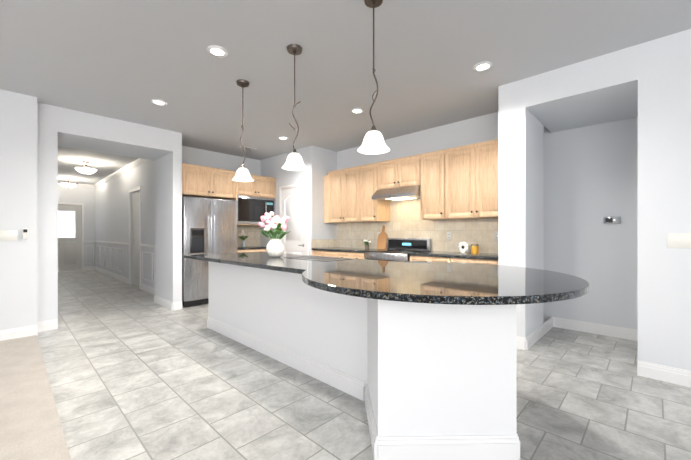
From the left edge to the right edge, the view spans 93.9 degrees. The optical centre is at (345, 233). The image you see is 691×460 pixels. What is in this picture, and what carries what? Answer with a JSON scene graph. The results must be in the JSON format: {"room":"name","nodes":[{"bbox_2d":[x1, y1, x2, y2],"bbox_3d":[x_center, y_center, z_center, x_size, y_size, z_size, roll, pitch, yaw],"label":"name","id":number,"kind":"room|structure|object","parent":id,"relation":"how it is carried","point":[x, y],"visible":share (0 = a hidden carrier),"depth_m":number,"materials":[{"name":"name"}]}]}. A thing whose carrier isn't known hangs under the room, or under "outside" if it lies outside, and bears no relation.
{"room":"kitchen","nodes":[
{"label":"kitchen","id":0,"kind":"room"},
{"bbox_2d":[0,335,70,459],"bbox_3d":[-1.636,1.167,-2.419,11.240,0.012,6.200,0,0,44],"label":"floor carpet","id":1,"kind":"object","parent":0,"point":[30,426],"visible":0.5,"depth_m":2.14,"materials":[{"name":"beige carpet"}]},
{"bbox_2d":[0,29,690,370],"bbox_3d":[-2.944,-0.201,2.056,19.320,2.740,10.860,0,0,44],"label":"wall","id":2,"kind":"structure","parent":0,"point":[585,147],"depth_m":3.66,"materials":[{"name":"white paint"}]},
{"bbox_2d":[0,230,16,240],"bbox_3d":[-3.709,0.018,3.532,0.014,0.114,0.162,0,0,44],"label":"switch plate","id":3,"kind":"object","parent":2,"relation":"attached to","point":[8,235],"visible":1,"depth_m":3.54,"materials":[{"name":"white plastic"}]},
{"bbox_2d":[22,228,27,238],"bbox_3d":[-3.602,-0.003,3.627,0.037,0.120,0.050,0,0,44],"label":"thermostat","id":4,"kind":"object","parent":2,"relation":"attached to","point":[24,233],"visible":0.96,"depth_m":3.62,"materials":[{"name":"white plastic"}]},
{"bbox_2d":[58,202,94,271],"bbox_3d":[-8.583,0.097,9.991,0.100,2.130,1.330,0,0,44],"label":"door","id":5,"kind":"structure","parent":2,"relation":"attached to","point":[69,236],"depth_m":10.03,"materials":[{"name":"white wood"}]},
{"bbox_2d":[58,158,154,288],"bbox_3d":[-6.124,-0.206,7.549,6.890,2.740,1.600,0,0,44],"label":"trim","id":6,"kind":"structure","parent":2,"relation":"attached to","point":[137,245],"depth_m":7.33,"materials":[{"name":"white"}]},
{"bbox_2d":[182,163,275,252],"bbox_3d":[-2.194,0.021,5.982,0.717,2.290,1.828,0,0,44],"label":"cabinet","id":7,"kind":"object","parent":2,"relation":"attached to","point":[255,198],"visible":0.52,"depth_m":5.94,"materials":[{"name":"brown wood"}]},
{"bbox_2d":[238,230,247,246],"bbox_3d":[-2.010,0.084,6.352,0.175,0.333,0.239,0,0,44],"label":"vase","id":8,"kind":"object","parent":7,"relation":"on","point":[242,233],"visible":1,"depth_m":6.32,"materials":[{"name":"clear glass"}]},
{"bbox_2d":[237,195,274,224],"bbox_3d":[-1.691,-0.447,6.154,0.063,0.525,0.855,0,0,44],"label":"microwave","id":9,"kind":"object","parent":7,"relation":"in","point":[250,208],"depth_m":6.10,"materials":[{"name":"silver metal"}]},
{"bbox_2d":[279,182,308,254],"bbox_3d":[-0.996,0.118,6.060,0.890,2.095,0.062,0,0,44],"label":"door","id":10,"kind":"structure","parent":2,"relation":"attached to","point":[294,202],"depth_m":6.01,"materials":[{"name":"white wood"}]},
{"bbox_2d":[327,167,354,222],"bbox_3d":[0.098,-0.665,5.683,0.801,0.918,0.351,0,0,44],"label":"upper cabinet","id":11,"kind":"object","parent":2,"relation":"attached to","point":[341,183],"depth_m":5.60,"materials":[{"name":"brown wood"}]},
{"bbox_2d":[0,266,690,386],"bbox_3d":[-2.942,1.109,1.973,19.200,0.120,10.740,0,0,44],"label":"baseboard","id":12,"kind":"structure","parent":2,"relation":"attached to","point":[677,376],"depth_m":3.64,"materials":[{"name":"white wood"}]},
{"bbox_2d":[355,163,390,222],"bbox_3d":[0.459,-0.665,5.338,0.435,0.918,0.351,0,0,44],"label":"upper cabinet","id":13,"kind":"object","parent":2,"relation":"attached to","point":[367,210],"depth_m":5.21,"materials":[{"name":"brown wood"}]},
{"bbox_2d":[379,155,418,189],"bbox_3d":[0.893,-0.909,4.923,0.760,0.430,0.351,0,0,44],"label":"upper cabinet","id":14,"kind":"object","parent":2,"relation":"attached to","point":[404,171],"depth_m":4.77,"materials":[{"name":"brown wood"}]},
{"bbox_2d":[371,185,419,201],"bbox_3d":[0.835,-0.610,4.863,0.756,0.158,0.498,0,0,44],"label":"range hood","id":15,"kind":"object","parent":14,"relation":"attached to","point":[403,193],"visible":0.94,"depth_m":4.71,"materials":[{"name":"silver metal"}]},
{"bbox_2d":[419,151,438,222],"bbox_3d":[1.324,-0.664,4.510,0.428,0.918,0.351,0,0,44],"label":"upper cabinet","id":16,"kind":"object","parent":2,"relation":"attached to","point":[428,162],"depth_m":4.44,"materials":[{"name":"brown wood"}]},
{"bbox_2d":[439,139,497,218],"bbox_3d":[1.705,-0.664,4.146,0.864,0.918,0.351,0,0,44],"label":"upper cabinet","id":17,"kind":"object","parent":2,"relation":"attached to","point":[451,208],"depth_m":4.06,"materials":[{"name":"brown wood"}]},
{"bbox_2d":[604,216,620,223],"bbox_3d":[3.034,-0.158,3.669,0.150,0.080,0.024,0,0,44],"label":"thermostat","id":18,"kind":"object","parent":2,"relation":"attached to","point":[612,220],"visible":1,"depth_m":3.66,"materials":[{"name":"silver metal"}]},
{"bbox_2d":[667,234,690,247],"bbox_3d":[2.604,0.053,2.496,0.162,0.114,0.014,0,0,44],"label":"switch plate","id":19,"kind":"object","parent":2,"relation":"attached to","point":[678,240],"visible":1,"depth_m":2.51,"materials":[{"name":"white plastic"}]},
{"bbox_2d":[0,0,690,184],"bbox_3d":[-2.458,-1.622,3.417,20.500,0.100,13.500,0,0,44],"label":"ceiling","id":20,"kind":"structure","parent":0,"point":[127,60],"depth_m":2.89,"materials":[{"name":"grey paint"}]},
{"bbox_2d":[58,178,77,188],"bbox_3d":[-7.824,-1.431,9.123,0.446,0.292,0.443,0,0,44],"label":"hall ceiling light","id":21,"kind":"object","parent":20,"relation":"attached to","point":[68,185],"visible":1,"depth_m":9.06,"materials":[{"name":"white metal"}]},
{"bbox_2d":[73,161,98,174],"bbox_3d":[-5.620,-1.429,7.015,0.446,0.292,0.443,0,0,44],"label":"hall ceiling light","id":22,"kind":"object","parent":20,"relation":"attached to","point":[85,170],"visible":1,"depth_m":6.95,"materials":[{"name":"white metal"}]},
{"bbox_2d":[151,99,166,105],"bbox_3d":[-2.220,-1.566,3.839,0.176,0.012,0.176,0,0,44],"label":"recessed light","id":23,"kind":"object","parent":20,"relation":"in","point":[159,102],"visible":0.98,"depth_m":3.84,"materials":[{"name":"white"}]},
{"bbox_2d":[206,45,227,57],"bbox_3d":[-1.100,-1.565,2.768,0.176,0.012,0.176,0,0,44],"label":"recessed light","id":24,"kind":"object","parent":20,"relation":"in","point":[217,51],"visible":1,"depth_m":2.76,"materials":[{"name":"white"}]},
{"bbox_2d":[232,79,253,181],"bbox_3d":[-1.063,-1.064,3.342,0.218,1.016,0.218,0,0,44],"label":"pendant light","id":25,"kind":"object","parent":20,"relation":"hanging from","point":[242,174],"visible":1,"depth_m":3.32,"materials":[{"name":"white glass"}]},
{"bbox_2d":[238,146,256,150],"bbox_3d":[-1.799,-1.567,5.914,0.160,0.014,0.300,0,0,44],"label":"ceiling vent","id":26,"kind":"object","parent":20,"relation":"in","point":[248,148],"visible":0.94,"depth_m":5.89,"materials":[{"name":"white metal"}]},
{"bbox_2d":[278,136,287,139],"bbox_3d":[-1.020,-1.568,5.266,0.176,0.012,0.176,0,0,44],"label":"recessed light","id":27,"kind":"object","parent":20,"relation":"in","point":[282,137],"visible":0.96,"depth_m":5.25,"materials":[{"name":"white"}]},
{"bbox_2d":[282,44,307,170],"bbox_3d":[-0.430,-1.063,2.730,0.218,1.016,0.218,0,0,44],"label":"pendant light","id":28,"kind":"object","parent":20,"relation":"hanging from","point":[294,161],"visible":1,"depth_m":2.71,"materials":[{"name":"white glass"}]},
{"bbox_2d":[351,108,363,113],"bbox_3d":[0.151,-1.567,4.104,0.176,0.012,0.176,0,0,44],"label":"recessed light","id":29,"kind":"object","parent":20,"relation":"in","point":[357,110],"visible":1,"depth_m":4.08,"materials":[{"name":"white"}]},
{"bbox_2d":[357,0,389,153],"bbox_3d":[0.187,-1.063,2.146,0.218,1.016,0.218,0,0,44],"label":"pendant light","id":30,"kind":"object","parent":20,"relation":"hanging from","point":[373,142],"visible":1,"depth_m":2.14,"materials":[{"name":"white glass"}]},
{"bbox_2d":[473,61,492,71],"bbox_3d":[1.285,-1.566,3.018,0.176,0.012,0.176,0,0,44],"label":"recessed light","id":31,"kind":"object","parent":20,"relation":"in","point":[483,66],"visible":1,"depth_m":3.01,"materials":[{"name":"white"}]},
{"bbox_2d":[37,270,690,459],"bbox_3d":[-2.458,1.218,3.419,20.500,0.100,13.500,0,0,44],"label":"floor","id":32,"kind":"structure","parent":0,"point":[134,372],"depth_m":2.32,"materials":[{"name":"tile"}]},
{"bbox_2d":[182,196,236,305],"bbox_3d":[-2.462,0.276,5.612,0.781,1.740,0.907,0,0,44],"label":"fridge","id":33,"kind":"object","parent":32,"relation":"on","point":[209,225],"visible":0.73,"depth_m":5.27,"materials":[{"name":"grey metal"}]},
{"bbox_2d":[312,251,330,256],"bbox_3d":[-0.136,0.727,5.715,0.681,0.878,0.631,0,0,44],"label":"base cabinet","id":34,"kind":"object","parent":32,"relation":"on","point":[315,253],"depth_m":5.54,"materials":[{"name":"brown wood"}]},
{"bbox_2d":[331,251,364,258],"bbox_3d":[0.272,0.727,5.325,0.685,0.878,0.631,0,0,44],"label":"base cabinet","id":35,"kind":"object","parent":32,"relation":"on","point":[343,254],"depth_m":5.11,"materials":[{"name":"brown wood"}]},
{"bbox_2d":[311,247,386,250],"bbox_3d":[0.066,0.269,5.514,1.244,0.035,0.639,0,0,44],"label":"countertop","id":36,"kind":"structure","parent":35,"relation":"on","point":[313,248],"depth_m":5.56,"materials":[{"name":"black stone"}]},
{"bbox_2d":[362,239,370,248],"bbox_3d":[0.365,0.169,5.373,0.150,0.164,0.176,0,0,44],"label":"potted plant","id":37,"kind":"object","parent":36,"relation":"on","point":[368,242],"visible":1,"depth_m":5.33,"materials":[{"name":"green"}]},
{"bbox_2d":[377,225,387,248],"bbox_3d":[0.618,0.051,5.353,0.190,0.398,0.080,0,0,44],"label":"cutting board","id":38,"kind":"object","parent":36,"relation":"on","point":[382,239],"visible":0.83,"depth_m":5.34,"materials":[{"name":"brown wood"}]},
{"bbox_2d":[207,272,519,459],"bbox_3d":[-0.337,0.729,2.932,3.538,0.878,1.177,0,0,44],"label":"kitchen island","id":39,"kind":"object","parent":32,"relation":"on","point":[419,358],"depth_m":1.67,"materials":[{"name":"white paint"}]},
{"bbox_2d":[184,252,588,327],"bbox_3d":[-0.206,0.272,2.911,3.854,0.035,1.710,0,0,44],"label":"island countertop","id":40,"kind":"structure","parent":39,"relation":"on","point":[492,293],"depth_m":1.81,"materials":[{"name":"black stone"}]},
{"bbox_2d":[258,211,289,256],"bbox_3d":[-0.771,0.001,3.532,0.321,0.503,0.370,0,0,44],"label":"flower vase","id":41,"kind":"object","parent":40,"relation":"on","point":[275,247],"visible":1,"depth_m":3.49,"materials":[{"name":"white ceramic"}]},
{"bbox_2d":[284,255,352,260],"bbox_3d":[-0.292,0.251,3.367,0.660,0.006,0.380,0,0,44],"label":"sink","id":42,"kind":"object","parent":40,"relation":"in","point":[314,258],"depth_m":3.32,"materials":[{"name":"silver metal"}]},
{"bbox_2d":[364,238,430,260],"bbox_3d":[0.746,0.607,4.771,0.756,1.080,0.717,0,0,44],"label":"range","id":43,"kind":"object","parent":32,"relation":"on","point":[399,249],"visible":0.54,"depth_m":4.78,"materials":[{"name":"grey metal"}]},
{"bbox_2d":[409,255,442,261],"bbox_3d":[1.307,0.728,4.334,0.648,0.878,0.631,0,0,44],"label":"base cabinet","id":44,"kind":"object","parent":32,"relation":"on","point":[436,258],"depth_m":4.15,"materials":[{"name":"brown wood"}]},
{"bbox_2d":[443,255,497,264],"bbox_3d":[1.687,0.728,3.970,0.644,0.878,0.631,0,0,44],"label":"base cabinet","id":45,"kind":"object","parent":32,"relation":"on","point":[446,258],"depth_m":3.78,"materials":[{"name":"brown wood"}]},
{"bbox_2d":[409,251,497,258],"bbox_3d":[1.493,0.271,4.149,1.174,0.035,0.639,0,0,44],"label":"countertop","id":46,"kind":"structure","parent":45,"relation":"on","point":[482,254],"depth_m":4.04,"materials":[{"name":"black stone"}]},
{"bbox_2d":[458,242,467,252],"bbox_3d":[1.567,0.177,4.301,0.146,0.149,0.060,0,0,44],"label":"paper towel roll","id":47,"kind":"object","parent":46,"relation":"on","point":[462,247],"visible":1,"depth_m":4.28,"materials":[{"name":"white paper"}]},
{"bbox_2d":[471,244,478,253],"bbox_3d":[1.691,0.190,4.210,0.094,0.125,0.094,0,0,44],"label":"canister","id":48,"kind":"object","parent":46,"relation":"on","point":[474,248],"visible":1,"depth_m":4.17,"materials":[{"name":"orange"}]}
]}

